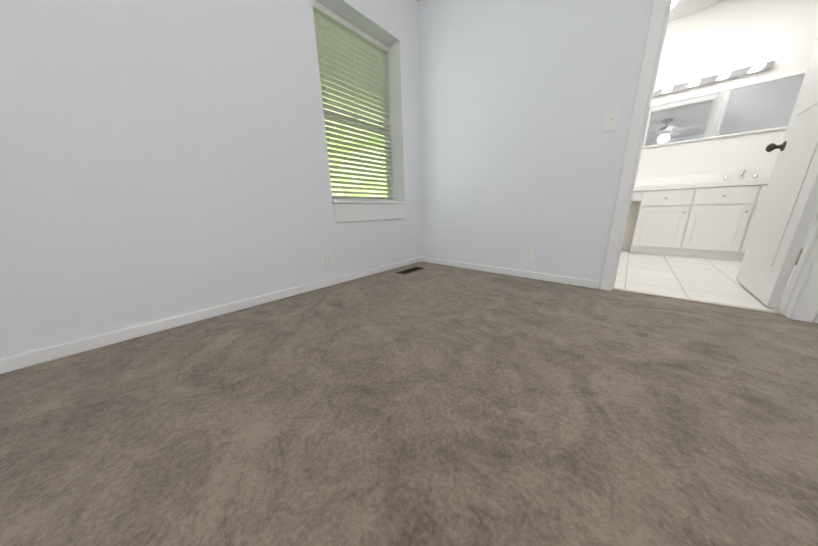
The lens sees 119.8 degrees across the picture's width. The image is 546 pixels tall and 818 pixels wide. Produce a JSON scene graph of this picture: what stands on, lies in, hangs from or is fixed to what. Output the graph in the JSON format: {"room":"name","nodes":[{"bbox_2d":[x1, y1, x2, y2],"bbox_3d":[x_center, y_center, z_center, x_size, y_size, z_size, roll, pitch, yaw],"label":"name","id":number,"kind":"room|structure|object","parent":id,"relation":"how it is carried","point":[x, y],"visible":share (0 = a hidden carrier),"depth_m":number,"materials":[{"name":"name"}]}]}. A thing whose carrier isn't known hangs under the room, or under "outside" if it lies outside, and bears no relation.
{"room":"empty bedroom","nodes":[
{"label":"empty bedroom","id":0,"kind":"room"},
{"bbox_2d":[0,0,420,358],"bbox_3d":[-1.627,-0.829,0.812,0.210,2.440,5.180,12,20,41],"label":"wall","id":1,"kind":"structure","parent":0,"point":[162,159],"depth_m":1.20,"materials":[{"name":"white paint"}]},
{"bbox_2d":[0,257,421,373],"bbox_3d":[-1.129,0.223,1.447,0.012,0.058,3.798,12,20,41],"label":"baseboard","id":2,"kind":"structure","parent":1,"relation":"attached to","point":[17,362],"depth_m":1.25,"materials":[{"name":"white wood"}]},
{"bbox_2d":[325,252,333,266],"bbox_3d":[-0.642,-0.107,1.921,0.008,0.114,0.070,12,20,41],"label":"electrical outlet","id":3,"kind":"object","parent":1,"relation":"attached to","point":[329,258],"visible":1,"depth_m":1.92,"materials":[{"name":"white plastic"}]},
{"bbox_2d":[312,0,406,222],"bbox_3d":[-0.405,-1.248,2.068,0.234,1.538,0.850,12,20,41],"label":"window","id":4,"kind":"structure","parent":1,"relation":"in","point":[354,58],"depth_m":2.05,"materials":[{"name":"white plastic"}]},
{"bbox_2d":[0,261,817,545],"bbox_3d":[-0.003,0.737,-0.318,4.570,0.100,5.120,12,20,41],"label":"floor carpet","id":5,"kind":"object","parent":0,"point":[431,404],"visible":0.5,"depth_m":0.67,"materials":[{"name":"brown carpet"}]},
{"bbox_2d":[397,267,423,274],"bbox_3d":[0.018,-0.029,2.376,0.105,0.011,0.300,12,20,41],"label":"floor air vent","id":6,"kind":"object","parent":5,"relation":"on","point":[407,271],"visible":1,"depth_m":2.36,"materials":[{"name":"black metal"}]},
{"bbox_2d":[416,0,725,21],"bbox_3d":[0.641,-1.935,-0.213,4.570,0.100,7.230,12,20,41],"label":"ceiling","id":7,"kind":"structure","parent":0,"point":[680,8],"depth_m":2.32,"materials":[{"name":"white paint"}]},
{"bbox_2d":[670,0,677,9],"bbox_3d":[2.373,-2.523,2.262,0.312,0.110,0.312,12,20,41],"label":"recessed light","id":8,"kind":"object","parent":7,"relation":"in","point":[674,2],"visible":0.15,"depth_m":2.18,"materials":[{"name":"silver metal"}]},
{"bbox_2d":[418,0,817,319],"bbox_3d":[1.765,-0.999,1.109,4.360,2.440,0.120,12,20,41],"label":"wall","id":9,"kind":"structure","parent":0,"point":[520,149],"depth_m":1.83,"materials":[{"name":"white paint"}]},
{"bbox_2d":[422,257,599,288],"bbox_3d":[0.760,-0.038,2.246,1.650,0.058,0.012,12,20,41],"label":"baseboard","id":10,"kind":"structure","parent":9,"relation":"attached to","point":[558,279],"depth_m":2.05,"materials":[{"name":"white wood"}]},
{"bbox_2d":[523,246,533,260],"bbox_3d":[0.999,-0.164,1.986,0.070,0.114,0.008,12,20,41],"label":"electrical outlet","id":11,"kind":"object","parent":9,"relation":"attached to","point":[528,253],"visible":1,"depth_m":1.98,"materials":[{"name":"white plastic"}]},
{"bbox_2d":[603,108,620,131],"bbox_3d":[1.272,-0.961,1.488,0.070,0.114,0.020,12,20,41],"label":"light switch","id":12,"kind":"object","parent":9,"relation":"attached to","point":[611,119],"visible":1,"depth_m":1.49,"materials":[{"name":"white plastic"}]},
{"bbox_2d":[614,287,781,313],"bbox_3d":[1.723,0.161,1.483,0.698,0.009,0.030,12,20,41],"label":"threshold","id":13,"kind":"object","parent":9,"relation":"attached to","point":[717,303],"depth_m":1.43,"materials":[{"name":"white wood"}]},
{"bbox_2d":[600,0,817,321],"bbox_3d":[1.696,-0.861,1.215,0.826,2.123,0.152,12,20,41],"label":"trim","id":14,"kind":"structure","parent":9,"relation":"attached to","point":[800,301],"depth_m":1.35,"materials":[{"name":"white wood"}]},
{"bbox_2d":[736,38,817,307],"bbox_3d":[2.229,-0.859,1.284,0.169,2.032,0.694,12,20,41],"label":"bathroom door","id":15,"kind":"structure","parent":9,"relation":"in","point":[782,224],"depth_m":1.36,"materials":[{"name":"white wood"}]},
{"bbox_2d":[614,250,795,310],"bbox_3d":[2.557,0.042,2.059,2.000,0.104,1.990,12,20,41],"label":"floor","id":16,"kind":"structure","parent":0,"point":[709,279],"depth_m":1.89,"materials":[{"name":"white tile"}]},
{"bbox_2d":[622,181,817,260],"bbox_3d":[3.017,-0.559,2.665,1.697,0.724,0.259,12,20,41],"label":"bathroom vanity","id":17,"kind":"object","parent":16,"relation":"on","point":[712,216],"depth_m":2.51,"materials":[{"name":"white wood"}]},
{"bbox_2d":[634,177,769,188],"bbox_3d":[3.021,-0.937,2.566,1.717,0.055,0.239,12,20,41],"label":"countertop","id":18,"kind":"structure","parent":17,"relation":"on","point":[749,180],"depth_m":2.41,"materials":[{"name":"white stone"}]},
{"bbox_2d":[636,0,817,179],"bbox_3d":[3.279,-1.391,2.447,2.120,2.440,0.120,12,20,41],"label":"wall","id":19,"kind":"structure","parent":0,"point":[719,38],"depth_m":2.33,"materials":[{"name":"white paint"}]},
{"bbox_2d":[635,169,772,184],"bbox_3d":[3.093,-1.030,2.626,1.717,0.090,0.019,12,20,41],"label":"backsplash","id":20,"kind":"structure","parent":19,"relation":"attached to","point":[757,173],"depth_m":2.52,"materials":[{"name":"white"}]},
{"bbox_2d":[652,61,774,97],"bbox_3d":[2.858,-1.966,2.496,1.140,0.072,0.136,12,20,41],"label":"sconce","id":21,"kind":"object","parent":19,"relation":"attached to","point":[729,74],"visible":0.69,"depth_m":2.35,"materials":[{"name":"white glass"}]},
{"bbox_2d":[642,71,805,147],"bbox_3d":[3.056,-1.631,2.490,1.638,0.445,0.016,12,20,41],"label":"bathroom mirror","id":22,"kind":"object","parent":19,"relation":"attached to","point":[762,105],"visible":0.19,"depth_m":2.38,"materials":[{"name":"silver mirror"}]},
{"label":"outside","id":23,"kind":"structure","parent":0,"visible":0},
{"bbox_2d":[321,79,386,196],"bbox_3d":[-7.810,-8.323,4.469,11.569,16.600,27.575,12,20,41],"label":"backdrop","id":24,"kind":"structure","parent":23,"point":[338,194],"depth_m":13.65,"materials":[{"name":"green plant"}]}
]}

